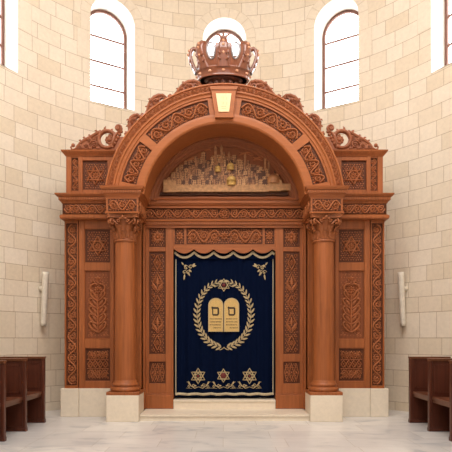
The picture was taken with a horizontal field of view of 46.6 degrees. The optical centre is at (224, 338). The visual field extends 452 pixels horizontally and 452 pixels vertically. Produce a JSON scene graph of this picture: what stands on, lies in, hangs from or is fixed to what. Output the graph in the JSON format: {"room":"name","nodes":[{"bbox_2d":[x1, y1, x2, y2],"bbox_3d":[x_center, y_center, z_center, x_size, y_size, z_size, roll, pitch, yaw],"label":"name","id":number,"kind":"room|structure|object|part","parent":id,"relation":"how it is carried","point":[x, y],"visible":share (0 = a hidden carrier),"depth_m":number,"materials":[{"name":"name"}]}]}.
{"room":"house of worship","nodes":[
{"label":"house of worship","id":0,"kind":"room"},
{"bbox_2d":[0,0,451,411],"bbox_3d":[0.000,-4.000,10.120,9.920,11.000,4.960,0,0,0],"label":"wall","id":1,"kind":"structure","parent":0,"point":[402,107],"depth_m":10.97,"materials":[{"name":"stone"}]},
{"bbox_2d":[0,0,4,65],"bbox_3d":[-4.715,-6.497,10.168,0.060,2.435,1.030,0,0,28],"label":"window","id":2,"kind":"structure","parent":1,"relation":"in","point":[2,2],"depth_m":10.57,"materials":[{"name":"brown metal"}]},
{"bbox_2d":[1,0,17,72],"bbox_3d":[-4.571,-6.497,10.091,0.507,2.435,1.030,0,0,28],"label":"trim","id":3,"kind":"structure","parent":1,"relation":"attached to","point":[11,6],"depth_m":10.51,"materials":[{"name":"white paint"}]},
{"bbox_2d":[18,0,31,34],"bbox_3d":[-4.337,-7.065,9.966,0.071,1.770,1.655,0,0,28],"label":"trim","id":4,"kind":"structure","parent":1,"relation":"attached to","point":[24,8],"depth_m":10.56,"materials":[{"name":"stone"}]},
{"bbox_2d":[38,272,48,325],"bbox_3d":[-3.696,-0.820,10.752,0.256,1.110,0.132,0,0,40],"label":"wall sconce","id":5,"kind":"object","parent":1,"relation":"attached to","point":[45,275],"visible":1,"depth_m":10.70,"materials":[{"name":"beige stone"}]},
{"bbox_2d":[91,10,126,108],"bbox_3d":[-2.807,-6.497,12.358,1.030,2.435,0.060,0,0,-31],"label":"window","id":6,"kind":"structure","parent":1,"relation":"in","point":[124,44],"depth_m":12.52,"materials":[{"name":"brown metal"}]},
{"bbox_2d":[77,0,147,73],"bbox_3d":[-2.516,-7.065,11.869,1.655,1.770,0.071,0,0,-31],"label":"trim","id":7,"kind":"structure","parent":1,"relation":"attached to","point":[84,31],"depth_m":12.06,"materials":[{"name":"stone"}]},
{"bbox_2d":[91,0,134,110],"bbox_3d":[-2.688,-6.497,12.158,1.030,2.435,0.647,0,0,-31],"label":"trim","id":8,"kind":"structure","parent":1,"relation":"attached to","point":[115,7],"depth_m":12.26,"materials":[{"name":"white paint"}]},
{"bbox_2d":[206,30,241,56],"bbox_3d":[0.000,-6.497,13.130,1.030,2.435,0.060,0,0,0],"label":"window","id":9,"kind":"structure","parent":1,"relation":"in","point":[232,33],"depth_m":13.10,"materials":[{"name":"brown metal"}]},
{"bbox_2d":[190,8,258,80],"bbox_3d":[0.000,-7.065,12.561,1.655,1.770,0.071,0,0,0],"label":"arch","id":10,"kind":"object","parent":1,"relation":"attached to","point":[217,13],"depth_m":12.56,"materials":[{"name":"stone"}]},
{"bbox_2d":[203,18,245,40],"bbox_3d":[0.000,-6.497,12.897,1.030,2.435,0.647,0,0,0],"label":"trim","id":11,"kind":"structure","parent":1,"relation":"attached to","point":[218,24],"depth_m":12.83,"materials":[{"name":"white paint"}]},
{"bbox_2d":[314,0,357,110],"bbox_3d":[2.688,-6.497,12.158,1.030,2.435,0.647,0,0,31],"label":"trim","id":12,"kind":"structure","parent":1,"relation":"attached to","point":[333,7],"depth_m":12.26,"materials":[{"name":"white paint"}]},
{"bbox_2d":[301,0,371,73],"bbox_3d":[2.516,-7.065,11.869,1.655,1.770,0.071,0,0,31],"label":"trim","id":13,"kind":"structure","parent":1,"relation":"attached to","point":[364,31],"depth_m":12.06,"materials":[{"name":"stone"}]},
{"bbox_2d":[322,10,357,108],"bbox_3d":[2.807,-6.497,12.358,1.030,2.435,0.060,0,0,31],"label":"window","id":14,"kind":"structure","parent":1,"relation":"in","point":[324,44],"depth_m":12.52,"materials":[{"name":"brown metal"}]},
{"bbox_2d":[397,272,407,325],"bbox_3d":[3.658,-0.820,10.797,0.256,1.110,0.132,0,0,-41],"label":"wall sconce","id":15,"kind":"object","parent":1,"relation":"attached to","point":[402,288],"visible":1,"depth_m":10.74,"materials":[{"name":"beige stone"}]},
{"bbox_2d":[417,0,430,34],"bbox_3d":[4.337,-7.065,9.966,0.071,1.770,1.655,0,0,-28],"label":"trim","id":16,"kind":"structure","parent":1,"relation":"attached to","point":[423,8],"depth_m":10.56,"materials":[{"name":"stone"}]},
{"bbox_2d":[431,0,451,72],"bbox_3d":[4.571,-6.497,10.091,0.507,2.435,1.030,0,0,-28],"label":"trim","id":17,"kind":"structure","parent":1,"relation":"attached to","point":[437,6],"depth_m":10.51,"materials":[{"name":"white paint"}]},
{"bbox_2d":[444,0,451,65],"bbox_3d":[4.715,-6.497,10.168,0.060,2.435,1.030,0,0,-28],"label":"window","id":18,"kind":"structure","parent":1,"relation":"in","point":[447,15],"depth_m":10.57,"materials":[{"name":"brown metal"}]},
{"bbox_2d":[0,409,451,451],"bbox_3d":[0.000,1.600,5.250,14.000,0.200,19.500,0,0,0],"label":"floor","id":19,"kind":"structure","parent":0,"point":[392,433],"depth_m":8.00,"materials":[{"name":"stone"}]},
{"bbox_2d":[0,356,45,441],"bbox_3d":[-3.634,0.907,8.148,0.833,1.185,2.659,0,0,0],"label":"bench","id":20,"kind":"object","parent":19,"relation":"on","point":[22,378],"visible":1,"depth_m":8.52,"materials":[{"name":"brown wood"}]},
{"bbox_3d":[-3.623,0.930,7.713,0.795,1.140,0.069,0,0,0],"label":"panel","id":21,"kind":"part","parent":20,"relation":"part of","materials":[{"name":"brown wood"}]},
{"bbox_3d":[-3.628,0.338,8.543,0.823,0.045,0.109,0,0,0],"label":"rail","id":22,"kind":"part","parent":20,"relation":"part of","materials":[{"name":"brown wood"}]},
{"bbox_3d":[-3.645,0.985,8.127,0.750,0.090,0.785,0,0,0],"label":"seat","id":23,"kind":"part","parent":20,"relation":"part of","materials":[{"name":"brown wood"}]},
{"bbox_3d":[-3.623,0.930,8.543,0.795,1.140,0.069,0,0,0],"label":"panel","id":24,"kind":"part","parent":20,"relation":"part of","materials":[{"name":"brown wood"}]},
{"bbox_3d":[-3.628,0.338,9.422,0.823,0.045,0.109,0,0,0],"label":"rail","id":25,"kind":"part","parent":20,"relation":"part of","materials":[{"name":"brown wood"}]},
{"bbox_3d":[-3.645,0.985,8.982,0.750,0.090,0.835,0,0,0],"label":"seat","id":26,"kind":"part","parent":20,"relation":"part of","materials":[{"name":"brown wood"}]},
{"bbox_3d":[-3.623,0.930,9.422,0.795,1.140,0.069,0,0,0],"label":"panel","id":27,"kind":"part","parent":20,"relation":"part of","materials":[{"name":"brown wood"}]},
{"bbox_2d":[61,387,109,416],"bbox_3d":[-2.651,1.227,10.550,1.012,0.546,0.900,0,0,0],"label":"stone plinth","id":28,"kind":"object","parent":19,"relation":"on","point":[75,402],"visible":0.68,"depth_m":10.12,"materials":[{"name":"beige stone"}]},
{"bbox_2d":[106,392,143,421],"bbox_3d":[-1.847,1.260,9.795,0.588,0.480,0.610,0,0,0],"label":"stone pedestal","id":29,"kind":"object","parent":19,"relation":"on","point":[119,408],"visible":0.86,"depth_m":9.49,"materials":[{"name":"beige stone"}]},
{"bbox_2d":[140,409,308,420],"bbox_3d":[0.000,1.440,10.290,3.100,0.120,1.420,0,0,0],"label":"marble step","id":30,"kind":"structure","parent":19,"relation":"on","point":[147,414],"depth_m":9.60,"materials":[{"name":"beige stone"}]},
{"bbox_2d":[54,79,394,408],"bbox_3d":[0.000,-1.694,10.125,6.426,6.149,1.450,0,0,0],"label":"torah ark","id":31,"kind":"object","parent":30,"relation":"on","point":[222,168],"visible":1,"depth_m":10.17,"materials":[{"name":"brown wood"}]},
{"bbox_3d":[-2.503,-3.172,10.170,0.483,0.565,0.048,0,0,0],"label":"star panel","id":32,"kind":"part","parent":31,"relation":"part of","materials":[{"name":"brown wood"}]},
{"bbox_3d":[-2.458,-0.665,10.158,0.485,1.306,0.072,0,0,0],"label":"tree panel","id":33,"kind":"part","parent":31,"relation":"part of","materials":[{"name":"brown wood"}]},
{"bbox_3d":[-2.458,-1.806,10.170,0.485,0.643,0.048,0,0,0],"label":"star panel","id":34,"kind":"part","parent":31,"relation":"part of","materials":[{"name":"brown wood"}]},
{"bbox_3d":[-2.458,0.497,10.176,0.485,0.626,0.035,0,0,0],"label":"lattice panel","id":35,"kind":"part","parent":31,"relation":"part of","materials":[{"name":"brown wood"}]},
{"bbox_3d":[-1.599,-3.204,9.570,0.564,0.798,0.048,0,0,0],"label":"arch panel","id":36,"kind":"part","parent":31,"relation":"part of","materials":[{"name":"brown wood"}]},
{"bbox_3d":[-1.331,-2.022,10.405,0.327,0.395,0.058,0,0,0],"label":"star panel","id":37,"kind":"part","parent":31,"relation":"part of","materials":[{"name":"brown wood"}]},
{"bbox_3d":[-1.331,0.665,10.418,0.327,0.430,0.032,0,0,0],"label":"lattice panel","id":38,"kind":"part","parent":31,"relation":"part of","materials":[{"name":"brown wood"}]},
{"bbox_3d":[-1.331,-0.720,10.408,0.327,2.030,0.053,0,0,0],"label":"candelabra panel","id":39,"kind":"part","parent":31,"relation":"part of","materials":[{"name":"brown wood"}]},
{"bbox_3d":[-0.852,-3.949,9.570,1.174,0.811,0.048,0,0,0],"label":"arch panel","id":40,"kind":"part","parent":31,"relation":"part of","materials":[{"name":"brown wood"}]},
{"bbox_3d":[-0.895,-2.042,10.408,0.190,0.315,0.058,0,0,0],"label":"rosette panel","id":41,"kind":"part","parent":31,"relation":"part of","materials":[{"name":"brown wood"}]},
{"bbox_2d":[187,32,259,84],"bbox_3d":[-0.020,-5.117,9.880,1.380,0.945,0.773,0,0,0],"label":"crown","id":42,"kind":"object","parent":31,"relation":"on","point":[222,67],"depth_m":9.62,"materials":[{"name":"brown wood"}]},
{"bbox_3d":[-0.573,-5.238,9.880,0.222,0.521,0.146,0,0,0],"label":"arm","id":43,"kind":"part","parent":42,"relation":"part of","materials":[{"name":"brown wood"}]},
{"bbox_3d":[-0.415,-5.238,9.660,0.261,0.521,0.145,0,0,0],"label":"arm","id":44,"kind":"part","parent":42,"relation":"part of","materials":[{"name":"brown wood"}]},
{"bbox_3d":[-0.020,-5.238,9.570,0.260,0.521,0.124,0,0,0],"label":"arm","id":45,"kind":"part","parent":42,"relation":"part of","materials":[{"name":"brown wood"}]},
{"bbox_3d":[0.375,-5.238,9.660,0.261,0.521,0.145,0,0,0],"label":"arm","id":46,"kind":"part","parent":42,"relation":"part of","materials":[{"name":"brown wood"}]},
{"bbox_3d":[0.533,-5.238,9.880,0.222,0.521,0.146,0,0,0],"label":"arm","id":47,"kind":"part","parent":42,"relation":"part of","materials":[{"name":"brown wood"}]},
{"bbox_2d":[174,251,274,396],"bbox_3d":[0.003,-0.301,10.523,2.026,2.912,0.101,0,0,0],"label":"curtain","id":48,"kind":"object","parent":31,"relation":"hanging from","point":[224,303],"visible":1,"depth_m":10.53,"materials":[{"name":"blue fabric"}]},
{"bbox_3d":[0.000,-2.042,10.401,1.510,0.315,0.072,0,0,0],"label":"scroll panel","id":49,"kind":"part","parent":31,"relation":"part of","materials":[{"name":"brown wood"}]},
{"bbox_3d":[0.001,-3.664,9.527,4.257,1.885,0.026,0,0,0],"label":"bead moulding","id":50,"kind":"part","parent":31,"relation":"part of","materials":[{"name":"brown wood"}]},
{"bbox_3d":[0.895,-2.042,10.408,0.190,0.315,0.058,0,0,0],"label":"rosette panel","id":51,"kind":"part","parent":31,"relation":"part of","materials":[{"name":"brown wood"}]},
{"bbox_3d":[0.852,-3.949,9.570,1.174,0.811,0.048,0,0,0],"label":"arch panel","id":52,"kind":"part","parent":31,"relation":"part of","materials":[{"name":"brown wood"}]},
{"bbox_3d":[1.331,-2.022,10.405,0.327,0.395,0.058,0,0,0],"label":"star panel","id":53,"kind":"part","parent":31,"relation":"part of","materials":[{"name":"brown wood"}]},
{"bbox_3d":[1.331,0.665,10.418,0.327,0.430,0.032,0,0,0],"label":"lattice panel","id":54,"kind":"part","parent":31,"relation":"part of","materials":[{"name":"brown wood"}]},
{"bbox_3d":[1.331,-0.720,10.408,0.327,2.030,0.053,0,0,0],"label":"candelabra panel","id":55,"kind":"part","parent":31,"relation":"part of","materials":[{"name":"brown wood"}]},
{"bbox_3d":[1.599,-3.204,9.570,0.564,0.798,0.048,0,0,0],"label":"arch panel","id":56,"kind":"part","parent":31,"relation":"part of","materials":[{"name":"brown wood"}]},
{"bbox_3d":[2.458,-0.665,10.158,0.485,1.306,0.072,0,0,0],"label":"tree panel","id":57,"kind":"part","parent":31,"relation":"part of","materials":[{"name":"brown wood"}]},
{"bbox_3d":[2.458,-1.806,10.170,0.485,0.643,0.048,0,0,0],"label":"star panel","id":58,"kind":"part","parent":31,"relation":"part of","materials":[{"name":"brown wood"}]},
{"bbox_3d":[2.458,0.497,10.176,0.485,0.626,0.035,0,0,0],"label":"lattice panel","id":59,"kind":"part","parent":31,"relation":"part of","materials":[{"name":"brown wood"}]},
{"bbox_3d":[2.503,-3.172,10.170,0.483,0.565,0.048,0,0,0],"label":"star panel","id":60,"kind":"part","parent":31,"relation":"part of","materials":[{"name":"brown wood"}]},
{"bbox_2d":[173,398,275,408],"bbox_3d":[0.000,1.290,10.543,2.010,0.180,0.395,0,0,0],"label":"marble step","id":61,"kind":"structure","parent":30,"relation":"on","point":[179,403],"depth_m":10.36,"materials":[{"name":"beige stone"}]},
{"bbox_2d":[305,392,342,421],"bbox_3d":[1.847,1.260,9.795,0.588,0.480,0.610,0,0,0],"label":"stone pedestal","id":62,"kind":"object","parent":19,"relation":"on","point":[320,408],"visible":0.86,"depth_m":9.49,"materials":[{"name":"beige stone"}]},
{"bbox_2d":[339,387,387,416],"bbox_3d":[2.651,1.227,10.550,1.012,0.546,0.900,0,0,0],"label":"stone plinth","id":63,"kind":"object","parent":19,"relation":"on","point":[357,402],"visible":0.68,"depth_m":10.12,"materials":[{"name":"beige stone"}]},
{"bbox_2d":[408,356,451,441],"bbox_3d":[3.681,0.907,8.148,0.738,1.185,2.659,0,0,0],"label":"bench","id":64,"kind":"object","parent":19,"relation":"on","point":[430,377],"visible":1,"depth_m":8.52,"materials":[{"name":"brown wood"}]},
{"bbox_3d":[3.670,0.930,9.422,0.700,1.140,0.069,0,0,0],"label":"panel","id":65,"kind":"part","parent":64,"relation":"part of","materials":[{"name":"brown wood"}]},
{"bbox_3d":[3.692,0.985,8.982,0.655,0.090,0.835,0,0,0],"label":"seat","id":66,"kind":"part","parent":64,"relation":"part of","materials":[{"name":"brown wood"}]},
{"bbox_3d":[3.676,0.338,9.422,0.728,0.045,0.109,0,0,0],"label":"rail","id":67,"kind":"part","parent":64,"relation":"part of","materials":[{"name":"brown wood"}]},
{"bbox_3d":[3.670,0.930,8.543,0.700,1.140,0.069,0,0,0],"label":"panel","id":68,"kind":"part","parent":64,"relation":"part of","materials":[{"name":"brown wood"}]},
{"bbox_3d":[3.676,0.338,8.543,0.728,0.045,0.109,0,0,0],"label":"rail","id":69,"kind":"part","parent":64,"relation":"part of","materials":[{"name":"brown wood"}]},
{"bbox_3d":[3.692,0.985,8.127,0.655,0.090,0.785,0,0,0],"label":"seat","id":70,"kind":"part","parent":64,"relation":"part of","materials":[{"name":"brown wood"}]},
{"bbox_3d":[3.670,0.930,7.713,0.700,1.140,0.069,0,0,0],"label":"panel","id":71,"kind":"part","parent":64,"relation":"part of","materials":[{"name":"brown wood"}]}
]}

